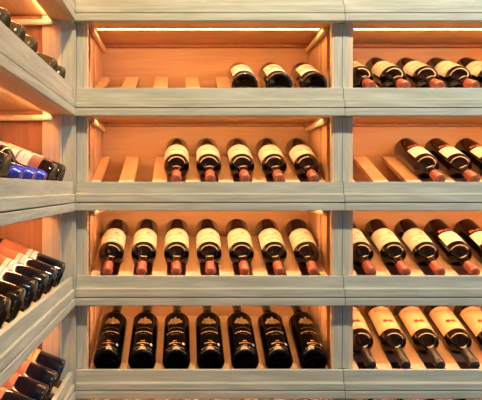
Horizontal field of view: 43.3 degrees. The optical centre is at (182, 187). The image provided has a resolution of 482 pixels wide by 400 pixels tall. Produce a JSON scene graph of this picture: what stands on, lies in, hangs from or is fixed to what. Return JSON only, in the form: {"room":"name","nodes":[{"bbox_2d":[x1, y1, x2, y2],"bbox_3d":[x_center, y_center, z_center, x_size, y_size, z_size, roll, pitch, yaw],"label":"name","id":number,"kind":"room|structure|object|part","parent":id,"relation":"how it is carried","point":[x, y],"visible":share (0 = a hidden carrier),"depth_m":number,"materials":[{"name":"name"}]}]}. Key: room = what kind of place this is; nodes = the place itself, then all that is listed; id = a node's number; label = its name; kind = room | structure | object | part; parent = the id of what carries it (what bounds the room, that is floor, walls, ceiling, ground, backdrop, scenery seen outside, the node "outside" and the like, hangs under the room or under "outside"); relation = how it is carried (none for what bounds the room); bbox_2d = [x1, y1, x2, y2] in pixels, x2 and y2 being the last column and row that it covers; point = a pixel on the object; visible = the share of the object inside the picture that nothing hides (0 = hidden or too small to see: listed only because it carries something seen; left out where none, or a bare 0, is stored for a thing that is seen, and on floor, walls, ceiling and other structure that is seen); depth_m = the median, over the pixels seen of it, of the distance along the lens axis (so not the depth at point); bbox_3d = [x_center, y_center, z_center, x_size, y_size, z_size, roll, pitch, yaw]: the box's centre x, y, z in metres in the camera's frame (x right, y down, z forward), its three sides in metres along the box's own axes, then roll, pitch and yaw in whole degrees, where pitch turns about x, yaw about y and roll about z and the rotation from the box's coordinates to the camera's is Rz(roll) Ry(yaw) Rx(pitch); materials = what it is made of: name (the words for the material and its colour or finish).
{"room":"wine cellar","nodes":[
{"label":"wine cellar","id":0,"kind":"room"},
{"bbox_3d":[1.650,1.425,-0.100,4.700,0.050,4.360,0,0,0],"label":"floor","id":1,"kind":"structure","parent":0,"visible":0},
{"bbox_2d":[0,0,74,399],"bbox_3d":[-0.481,0.288,1.095,0.355,2.224,1.250,0,0,0],"label":"wine rack","id":2,"kind":"object","parent":1,"relation":"on","point":[34,98],"visible":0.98,"depth_m":1.54,"materials":[{"name":"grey wood"}]},
{"bbox_2d":[0,294,10,328],"bbox_3d":[-0.473,0.199,1.123,0.296,0.156,0.078,0,0,0],"label":"wine bottle","id":3,"kind":"object","parent":2,"relation":"in","point":[5,302],"visible":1,"depth_m":1.14,"materials":[{"name":"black glass"}]},
{"bbox_2d":[0,151,10,177],"bbox_3d":[-0.473,-0.070,1.123,0.296,0.156,0.077,0,0,0],"label":"wine bottle","id":4,"kind":"object","parent":2,"relation":"in","point":[5,159],"visible":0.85,"depth_m":1.14,"materials":[{"name":"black glass"}]},
{"bbox_2d":[0,7,10,28],"bbox_3d":[-0.473,-0.339,1.123,0.296,0.156,0.078,0,0,0],"label":"wine bottle","id":5,"kind":"object","parent":2,"relation":"in","point":[5,17],"visible":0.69,"depth_m":1.13,"materials":[{"name":"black glass"}]},
{"bbox_2d":[0,279,25,322],"bbox_3d":[-0.473,0.199,1.230,0.296,0.156,0.078,0,0,0],"label":"wine bottle","id":6,"kind":"object","parent":2,"relation":"in","point":[16,294],"visible":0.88,"depth_m":1.21,"materials":[{"name":"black glass"}]},
{"bbox_2d":[6,165,23,178],"bbox_3d":[-0.474,-0.089,1.231,0.296,0.156,0.077,0,0,0],"label":"wine bottle","id":7,"kind":"object","parent":2,"relation":"in","point":[15,172],"visible":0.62,"depth_m":1.22,"materials":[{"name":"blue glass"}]},
{"bbox_2d":[0,386,34,399],"bbox_3d":[-0.473,0.468,1.338,0.296,0.156,0.078,0,0,0],"label":"wine bottle","id":8,"kind":"object","parent":2,"relation":"in","point":[5,393],"visible":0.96,"depth_m":1.33,"materials":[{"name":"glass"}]},
{"bbox_2d":[10,21,25,41],"bbox_3d":[-0.473,-0.339,1.230,0.296,0.156,0.078,0,0,0],"label":"wine bottle","id":9,"kind":"object","parent":2,"relation":"in","point":[17,29],"visible":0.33,"depth_m":1.22,"materials":[{"name":"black glass"}]},
{"bbox_2d":[0,266,37,311],"bbox_3d":[-0.473,0.199,1.338,0.296,0.156,0.078,0,0,0],"label":"wine bottle","id":10,"kind":"object","parent":2,"relation":"in","point":[30,285],"visible":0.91,"depth_m":1.32,"materials":[{"name":"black glass"}]},
{"bbox_3d":[-0.522,0.158,1.717,0.248,1.800,0.006,0,0,0],"label":"panel","id":11,"kind":"part","parent":2,"relation":"part of","materials":[{"name":"wood"}]},
{"bbox_2d":[10,162,35,179],"bbox_3d":[-0.474,-0.089,1.338,0.296,0.156,0.078,0,0,0],"label":"wine bottle","id":12,"kind":"object","parent":2,"relation":"in","point":[29,173],"visible":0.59,"depth_m":1.33,"materials":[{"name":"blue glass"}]},
{"bbox_2d":[0,143,46,179],"bbox_3d":[-0.474,-0.089,1.445,0.296,0.156,0.077,0,0,0],"label":"wine bottle","id":13,"kind":"object","parent":2,"relation":"in","point":[40,174],"visible":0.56,"depth_m":1.43,"materials":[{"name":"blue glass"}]},
{"bbox_2d":[0,255,48,302],"bbox_3d":[-0.473,0.199,1.445,0.296,0.156,0.078,0,0,0],"label":"wine bottle","id":14,"kind":"object","parent":2,"relation":"in","point":[41,277],"visible":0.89,"depth_m":1.43,"materials":[{"name":"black glass"}]},
{"bbox_2d":[2,372,48,399],"bbox_3d":[-0.473,0.468,1.445,0.296,0.156,0.078,0,0,0],"label":"wine bottle","id":15,"kind":"object","parent":2,"relation":"in","point":[17,382],"visible":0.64,"depth_m":1.42,"materials":[{"name":"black glass"}]},
{"bbox_2d":[0,245,57,293],"bbox_3d":[-0.473,0.199,1.552,0.296,0.156,0.078,0,0,0],"label":"wine bottle","id":16,"kind":"object","parent":2,"relation":"in","point":[52,271],"visible":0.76,"depth_m":1.53,"materials":[{"name":"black glass"}]},
{"bbox_2d":[0,141,57,180],"bbox_3d":[-0.473,-0.070,1.551,0.296,0.156,0.079,0,0,0],"label":"wine bottle","id":17,"kind":"object","parent":2,"relation":"in","point":[25,157],"visible":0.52,"depth_m":1.53,"materials":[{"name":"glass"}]},
{"bbox_3d":[-0.444,-0.089,1.532,0.085,0.059,0.024,21,-31,0],"label":"cream panel","id":18,"kind":"part","parent":17,"relation":"part of","materials":[{"name":"paper"}]},
{"bbox_3d":[-0.403,-0.076,1.534,0.030,0.054,0.024,21,-31,0],"label":"cream panel","id":19,"kind":"part","parent":17,"relation":"part of","materials":[{"name":"paper"}]},
{"bbox_2d":[24,35,37,53],"bbox_3d":[-0.473,-0.339,1.337,0.296,0.156,0.078,0,0,0],"label":"wine bottle","id":20,"kind":"object","parent":2,"relation":"in","point":[31,42],"visible":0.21,"depth_m":1.32,"materials":[{"name":"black glass"}]},
{"bbox_2d":[0,238,65,286],"bbox_3d":[-0.473,0.199,1.659,0.296,0.156,0.078,0,0,0],"label":"wine bottle","id":21,"kind":"object","parent":2,"relation":"in","point":[60,265],"visible":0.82,"depth_m":1.64,"materials":[{"name":"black glass"}]},
{"bbox_2d":[1,141,65,180],"bbox_3d":[-0.473,-0.070,1.659,0.296,0.156,0.079,0,0,0],"label":"wine bottle","id":22,"kind":"object","parent":2,"relation":"in","point":[61,170],"visible":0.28,"depth_m":1.65,"materials":[{"name":"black glass"}]},
{"bbox_3d":[-0.444,-0.090,1.640,0.085,0.059,0.024,21,-34,0],"label":"cream panel","id":23,"kind":"part","parent":22,"relation":"part of","materials":[{"name":"paper"}]},
{"bbox_2d":[15,359,57,399],"bbox_3d":[-0.473,0.468,1.552,0.296,0.156,0.078,0,0,0],"label":"wine bottle","id":24,"kind":"object","parent":2,"relation":"in","point":[28,368],"visible":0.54,"depth_m":1.53,"materials":[{"name":"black glass"}]},
{"bbox_3d":[-0.315,0.280,1.086,0.018,0.058,1.231,0,0,0],"label":"rail","id":25,"kind":"part","parent":2,"relation":"part of","materials":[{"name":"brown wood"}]},
{"bbox_3d":[-0.315,0.011,1.086,0.018,0.058,1.231,0,0,0],"label":"rail","id":26,"kind":"part","parent":2,"relation":"part of","materials":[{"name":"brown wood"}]},
{"bbox_3d":[-0.315,-0.258,1.086,0.018,0.058,1.231,0,0,0],"label":"rail","id":27,"kind":"part","parent":2,"relation":"part of","materials":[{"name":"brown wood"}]},
{"bbox_2d":[27,348,65,386],"bbox_3d":[-0.473,0.468,1.659,0.296,0.156,0.078,0,0,0],"label":"wine bottle","id":28,"kind":"object","parent":2,"relation":"in","point":[38,356],"visible":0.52,"depth_m":1.64,"materials":[{"name":"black glass"}]},
{"bbox_2d":[37,52,57,71],"bbox_3d":[-0.473,-0.339,1.552,0.296,0.156,0.078,0,0,0],"label":"wine bottle","id":29,"kind":"object","parent":2,"relation":"in","point":[52,62],"visible":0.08,"depth_m":1.53,"materials":[{"name":"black glass"}]},
{"bbox_3d":[-0.372,0.158,1.710,0.052,1.800,0.020,0,0,0],"label":"post","id":30,"kind":"part","parent":2,"relation":"part of","materials":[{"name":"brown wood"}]},
{"bbox_2d":[57,65,65,78],"bbox_3d":[-0.473,-0.339,1.659,0.296,0.156,0.078,0,0,0],"label":"wine bottle","id":31,"kind":"object","parent":2,"relation":"in","point":[61,71],"visible":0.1,"depth_m":1.65,"materials":[{"name":"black glass"}]},
{"bbox_3d":[-0.315,0.547,1.086,0.018,0.054,1.231,0,0,0],"label":"rail","id":32,"kind":"part","parent":2,"relation":"part of","materials":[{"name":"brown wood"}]},
{"bbox_3d":[-0.315,-0.526,1.086,0.018,0.058,1.231,0,0,0],"label":"rail","id":33,"kind":"part","parent":2,"relation":"part of","materials":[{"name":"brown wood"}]},
{"bbox_2d":[62,0,76,399],"bbox_3d":[-0.329,0.288,1.731,0.045,2.224,0.021,0,0,0],"label":"post","id":34,"kind":"object","parent":1,"relation":"on","point":[69,27],"visible":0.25,"depth_m":1.72,"materials":[{"name":"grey wood"}]},
{"bbox_2d":[75,0,344,399],"bbox_3d":[0.076,0.288,1.885,0.764,2.224,0.365,0,0,0],"label":"wine rack","id":35,"kind":"object","parent":1,"relation":"on","point":[151,73],"visible":0.85,"depth_m":1.73,"materials":[{"name":"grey wood"}]},
{"bbox_3d":[-0.284,0.158,1.744,0.018,1.800,0.020,0,0,0],"label":"post","id":36,"kind":"part","parent":35,"relation":"part of","materials":[{"name":"grey wood"}]},
{"bbox_2d":[93,306,126,368],"bbox_3d":[-0.220,0.459,1.893,0.083,0.167,0.321,0,0,0],"label":"wine bottle","id":37,"kind":"object","parent":35,"relation":"in","point":[108,354],"visible":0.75,"depth_m":1.79,"materials":[{"name":"black glass"}]},
{"bbox_2d":[99,219,128,274],"bbox_3d":[-0.223,0.180,1.883,0.086,0.156,0.296,0,0,3],"label":"wine bottle","id":38,"kind":"object","parent":35,"relation":"in","point":[113,244],"visible":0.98,"depth_m":1.84,"materials":[{"name":"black glass"}]},
{"bbox_2d":[128,306,158,368],"bbox_3d":[-0.120,0.459,1.893,0.083,0.167,0.321,0,0,0],"label":"wine bottle","id":39,"kind":"object","parent":35,"relation":"in","point":[144,335],"visible":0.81,"depth_m":1.79,"materials":[{"name":"black glass"}]},
{"bbox_2d":[131,219,157,274],"bbox_3d":[-0.123,0.180,1.883,0.086,0.156,0.295,0,0,3],"label":"wine bottle","id":40,"kind":"object","parent":35,"relation":"in","point":[144,246],"visible":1,"depth_m":1.84,"materials":[{"name":"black glass"}]},
{"bbox_2d":[162,306,189,368],"bbox_3d":[-0.019,0.459,1.893,0.083,0.167,0.321,0,0,0],"label":"wine bottle","id":41,"kind":"object","parent":35,"relation":"in","point":[176,336],"visible":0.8,"depth_m":1.79,"materials":[{"name":"black glass"}]},
{"bbox_2d":[164,219,188,274],"bbox_3d":[-0.022,0.180,1.883,0.086,0.156,0.296,0,0,3],"label":"wine bottle","id":42,"kind":"object","parent":35,"relation":"in","point":[176,248],"visible":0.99,"depth_m":1.84,"materials":[{"name":"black glass"}]},
{"bbox_2d":[164,138,188,181],"bbox_3d":[-0.022,-0.089,1.883,0.086,0.156,0.296,0,0,3],"label":"wine bottle","id":43,"kind":"object","parent":35,"relation":"in","point":[176,161],"visible":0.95,"depth_m":1.83,"materials":[{"name":"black glass"}]},
{"bbox_3d":[0.076,0.117,2.061,0.740,1.882,0.012,0,0,0],"label":"panel","id":44,"kind":"part","parent":35,"relation":"part of","materials":[{"name":"wood"}]},
{"bbox_2d":[195,138,220,181],"bbox_3d":[0.080,-0.089,1.883,0.078,0.156,0.296,0,0,0],"label":"wine bottle","id":45,"kind":"object","parent":35,"relation":"in","point":[208,161],"visible":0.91,"depth_m":1.83,"materials":[{"name":"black glass"}]},
{"bbox_2d":[196,219,221,274],"bbox_3d":[0.078,0.180,1.883,0.086,0.156,0.296,0,0,3],"label":"wine bottle","id":46,"kind":"object","parent":35,"relation":"in","point":[208,245],"visible":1,"depth_m":1.84,"materials":[{"name":"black glass"}]},
{"bbox_2d":[195,306,224,368],"bbox_3d":[0.080,0.459,1.893,0.083,0.167,0.321,0,0,0],"label":"wine bottle","id":47,"kind":"object","parent":35,"relation":"in","point":[208,330],"visible":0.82,"depth_m":1.79,"materials":[{"name":"black glass"}]},
{"bbox_3d":[0.076,0.547,1.718,0.763,0.054,0.027,0,0,0],"label":"rail","id":48,"kind":"part","parent":35,"relation":"part of","materials":[{"name":"grey wood"}]},
{"bbox_3d":[0.076,0.280,1.718,0.763,0.058,0.027,0,0,0],"label":"rail","id":49,"kind":"part","parent":35,"relation":"part of","materials":[{"name":"grey wood"}]},
{"bbox_3d":[0.076,0.011,1.718,0.763,0.058,0.027,0,0,0],"label":"rail","id":50,"kind":"part","parent":35,"relation":"part of","materials":[{"name":"grey wood"}]},
{"bbox_3d":[0.076,-0.258,1.718,0.763,0.058,0.027,0,0,0],"label":"rail","id":51,"kind":"part","parent":35,"relation":"part of","materials":[{"name":"grey wood"}]},
{"bbox_3d":[0.076,-0.526,1.718,0.763,0.058,0.027,0,0,0],"label":"rail","id":52,"kind":"part","parent":35,"relation":"part of","materials":[{"name":"grey wood"}]},
{"bbox_2d":[225,219,253,274],"bbox_3d":[0.177,0.180,1.883,0.086,0.156,0.296,0,0,3],"label":"wine bottle","id":53,"kind":"object","parent":35,"relation":"in","point":[239,243],"visible":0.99,"depth_m":1.84,"materials":[{"name":"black glass"}]},
{"bbox_2d":[226,138,253,181],"bbox_3d":[0.177,-0.089,1.883,0.088,0.156,0.295,0,0,4],"label":"wine bottle","id":54,"kind":"object","parent":35,"relation":"in","point":[239,157],"visible":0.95,"depth_m":1.83,"materials":[{"name":"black glass"}]},
{"bbox_2d":[226,306,258,368],"bbox_3d":[0.180,0.459,1.893,0.083,0.167,0.321,0,0,0],"label":"wine bottle","id":55,"kind":"object","parent":35,"relation":"in","point":[240,331],"visible":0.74,"depth_m":1.79,"materials":[{"name":"black glass"}]},
{"bbox_2d":[227,62,257,87],"bbox_3d":[0.182,-0.339,1.881,0.086,0.156,0.296,0,0,3],"label":"wine bottle","id":56,"kind":"object","parent":35,"relation":"in","point":[240,75],"visible":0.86,"depth_m":1.76,"materials":[{"name":"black glass"}]},
{"bbox_2d":[255,219,286,274],"bbox_3d":[0.280,0.180,1.883,0.078,0.156,0.296,0,0,0],"label":"wine bottle","id":57,"kind":"object","parent":35,"relation":"in","point":[269,237],"visible":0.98,"depth_m":1.84,"materials":[{"name":"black glass"}]},
{"bbox_2d":[255,138,286,181],"bbox_3d":[0.277,-0.089,1.883,0.088,0.156,0.295,0,0,4],"label":"wine bottle","id":58,"kind":"object","parent":35,"relation":"in","point":[271,159],"visible":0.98,"depth_m":1.83,"materials":[{"name":"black glass"}]},
{"bbox_2d":[257,306,292,368],"bbox_3d":[0.280,0.459,1.893,0.083,0.167,0.321,0,0,0],"label":"wine bottle","id":59,"kind":"object","parent":35,"relation":"in","point":[277,354],"visible":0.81,"depth_m":1.79,"materials":[{"name":"black glass"}]},
{"bbox_2d":[259,62,291,87],"bbox_3d":[0.282,-0.339,1.881,0.086,0.156,0.296,0,0,3],"label":"wine bottle","id":60,"kind":"object","parent":35,"relation":"in","point":[271,75],"visible":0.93,"depth_m":1.76,"materials":[{"name":"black glass"}]},
{"bbox_2d":[285,219,318,274],"bbox_3d":[0.377,0.180,1.883,0.087,0.156,0.295,0,0,4],"label":"wine bottle","id":61,"kind":"object","parent":35,"relation":"in","point":[304,248],"visible":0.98,"depth_m":1.84,"materials":[{"name":"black glass"}]},
{"bbox_2d":[285,138,319,181],"bbox_3d":[0.377,-0.089,1.883,0.088,0.156,0.295,0,0,4],"label":"wine bottle","id":62,"kind":"object","parent":35,"relation":"in","point":[300,155],"visible":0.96,"depth_m":1.84,"materials":[{"name":"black glass"}]},
{"bbox_2d":[288,306,327,368],"bbox_3d":[0.380,0.459,1.893,0.083,0.167,0.321,0,0,0],"label":"wine bottle","id":63,"kind":"object","parent":35,"relation":"in","point":[309,348],"visible":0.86,"depth_m":1.79,"materials":[{"name":"black glass"}]},
{"bbox_2d":[290,62,326,87],"bbox_3d":[0.383,-0.339,1.880,0.086,0.156,0.296,0,0,3],"label":"wine bottle","id":64,"kind":"object","parent":35,"relation":"in","point":[303,74],"visible":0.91,"depth_m":1.76,"materials":[{"name":"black glass"}]},
{"bbox_3d":[0.437,0.158,1.744,0.018,1.800,0.020,0,0,0],"label":"post","id":65,"kind":"part","parent":35,"relation":"part of","materials":[{"name":"grey wood"}]},
{"bbox_2d":[340,0,481,399],"bbox_3d":[0.841,0.288,1.885,0.764,2.224,0.365,0,0,0],"label":"wine rack","id":66,"kind":"object","parent":1,"relation":"on","point":[376,184],"visible":0.66,"depth_m":1.72,"materials":[{"name":"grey wood"}]},
{"bbox_3d":[0.480,0.158,1.744,0.018,1.800,0.020,0,0,0],"label":"post","id":67,"kind":"part","parent":66,"relation":"part of","materials":[{"name":"grey wood"}]},
{"bbox_2d":[353,306,375,368],"bbox_3d":[0.541,0.449,1.883,0.088,0.156,0.295,0,0,4],"label":"wine bottle","id":68,"kind":"object","parent":66,"relation":"in","point":[362,337],"visible":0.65,"depth_m":1.82,"materials":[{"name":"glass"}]},
{"bbox_2d":[353,221,375,274],"bbox_3d":[0.542,0.180,1.883,0.086,0.156,0.296,0,0,3],"label":"wine bottle","id":69,"kind":"object","parent":66,"relation":"in","point":[362,250],"visible":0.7,"depth_m":1.82,"materials":[{"name":"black glass"}]},
{"bbox_2d":[353,59,375,87],"bbox_3d":[0.541,-0.357,1.883,0.088,0.156,0.295,0,0,4],"label":"wine bottle","id":70,"kind":"object","parent":66,"relation":"in","point":[362,75],"visible":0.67,"depth_m":1.82,"materials":[{"name":"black glass"}]},
{"bbox_2d":[364,306,410,368],"bbox_3d":[0.642,0.449,1.883,0.086,0.156,0.296,0,0,3],"label":"wine bottle","id":71,"kind":"object","parent":66,"relation":"in","point":[391,338],"visible":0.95,"depth_m":1.85,"materials":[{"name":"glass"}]},
{"bbox_2d":[364,219,410,274],"bbox_3d":[0.641,0.180,1.883,0.088,0.156,0.295,0,0,4],"label":"wine bottle","id":72,"kind":"object","parent":66,"relation":"in","point":[384,241],"visible":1,"depth_m":1.85,"materials":[{"name":"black glass"}]},
{"bbox_2d":[365,57,410,87],"bbox_3d":[0.642,-0.357,1.883,0.086,0.156,0.296,0,0,3],"label":"wine bottle","id":73,"kind":"object","parent":66,"relation":"in","point":[386,74],"visible":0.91,"depth_m":1.83,"materials":[{"name":"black glass"}]},
{"bbox_3d":[0.841,0.547,1.718,0.763,0.054,0.027,0,0,0],"label":"rail","id":74,"kind":"part","parent":66,"relation":"part of","materials":[{"name":"grey wood"}]},
{"bbox_3d":[0.841,0.280,1.718,0.763,0.058,0.027,0,0,0],"label":"rail","id":75,"kind":"part","parent":66,"relation":"part of","materials":[{"name":"grey wood"}]},
{"bbox_3d":[0.841,0.011,1.718,0.763,0.058,0.027,0,0,0],"label":"rail","id":76,"kind":"part","parent":66,"relation":"part of","materials":[{"name":"grey wood"}]},
{"bbox_3d":[0.841,-0.258,1.718,0.763,0.058,0.027,0,0,0],"label":"rail","id":77,"kind":"part","parent":66,"relation":"part of","materials":[{"name":"grey wood"}]},
{"bbox_3d":[0.841,-0.526,1.718,0.763,0.058,0.027,0,0,0],"label":"rail","id":78,"kind":"part","parent":66,"relation":"part of","materials":[{"name":"grey wood"}]},
{"bbox_3d":[0.841,0.579,1.871,0.702,0.003,0.245,0,0,0],"label":"board","id":79,"kind":"part","parent":66,"relation":"part of","materials":[{"name":"brown wood"}]},
{"bbox_3d":[0.841,0.117,2.061,0.740,1.882,0.012,0,0,0],"label":"panel","id":80,"kind":"part","parent":66,"relation":"part of","materials":[{"name":"wood"}]},
{"bbox_2d":[394,306,445,368],"bbox_3d":[0.741,0.449,1.883,0.088,0.156,0.295,0,0,4],"label":"wine bottle","id":81,"kind":"object","parent":66,"relation":"in","point":[412,320],"visible":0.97,"depth_m":1.85,"materials":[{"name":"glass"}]},
{"bbox_2d":[394,219,445,274],"bbox_3d":[0.742,0.180,1.883,0.086,0.156,0.296,0,0,3],"label":"wine bottle","id":82,"kind":"object","parent":66,"relation":"in","point":[424,252],"visible":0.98,"depth_m":1.85,"materials":[{"name":"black glass"}]},
{"bbox_2d":[394,138,445,181],"bbox_3d":[0.742,-0.089,1.883,0.086,0.156,0.296,0,0,3],"label":"wine bottle","id":83,"kind":"object","parent":66,"relation":"in","point":[422,163],"visible":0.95,"depth_m":1.85,"materials":[{"name":"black glass"}]},
{"bbox_2d":[395,57,445,87],"bbox_3d":[0.742,-0.357,1.883,0.087,0.156,0.295,0,0,4],"label":"wine bottle","id":84,"kind":"object","parent":66,"relation":"in","point":[419,74],"visible":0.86,"depth_m":1.83,"materials":[{"name":"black glass"}]},
{"bbox_2d":[424,306,479,368],"bbox_3d":[0.842,0.449,1.883,0.085,0.156,0.296,0,0,3],"label":"wine bottle","id":85,"kind":"object","parent":66,"relation":"in","point":[457,340],"visible":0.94,"depth_m":1.85,"materials":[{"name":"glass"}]},
{"bbox_2d":[424,219,479,274],"bbox_3d":[0.842,0.180,1.883,0.085,0.156,0.296,0,0,3],"label":"wine bottle","id":86,"kind":"object","parent":66,"relation":"in","point":[449,244],"visible":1,"depth_m":1.85,"materials":[{"name":"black glass"}]},
{"bbox_2d":[424,138,479,181],"bbox_3d":[0.842,-0.089,1.883,0.088,0.156,0.295,0,0,4],"label":"wine bottle","id":87,"kind":"object","parent":66,"relation":"in","point":[453,162],"visible":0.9,"depth_m":1.84,"materials":[{"name":"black glass"}]},
{"bbox_2d":[426,57,479,87],"bbox_3d":[0.841,-0.357,1.883,0.088,0.156,0.295,0,0,4],"label":"wine bottle","id":88,"kind":"object","parent":66,"relation":"in","point":[454,75],"visible":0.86,"depth_m":1.83,"materials":[{"name":"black glass"}]},
{"bbox_2d":[454,306,481,349],"bbox_3d":[0.942,0.449,1.883,0.088,0.156,0.295,0,0,4],"label":"wine bottle","id":89,"kind":"object","parent":66,"relation":"in","point":[470,317],"visible":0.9,"depth_m":1.92,"materials":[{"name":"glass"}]},
{"bbox_2d":[454,219,481,262],"bbox_3d":[0.942,0.180,1.883,0.086,0.156,0.296,0,0,3],"label":"wine bottle","id":90,"kind":"object","parent":66,"relation":"in","point":[469,231],"visible":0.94,"depth_m":1.92,"materials":[{"name":"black glass"}]},
{"bbox_2d":[454,138,481,175],"bbox_3d":[0.942,-0.089,1.883,0.088,0.156,0.295,0,0,4],"label":"wine bottle","id":91,"kind":"object","parent":66,"relation":"in","point":[469,147],"visible":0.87,"depth_m":1.91,"materials":[{"name":"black glass"}]},
{"bbox_2d":[457,57,481,87],"bbox_3d":[0.942,-0.357,1.883,0.088,0.156,0.295,0,0,4],"label":"wine bottle","id":92,"kind":"object","parent":66,"relation":"in","point":[474,66],"visible":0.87,"depth_m":1.90,"materials":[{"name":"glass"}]}
]}

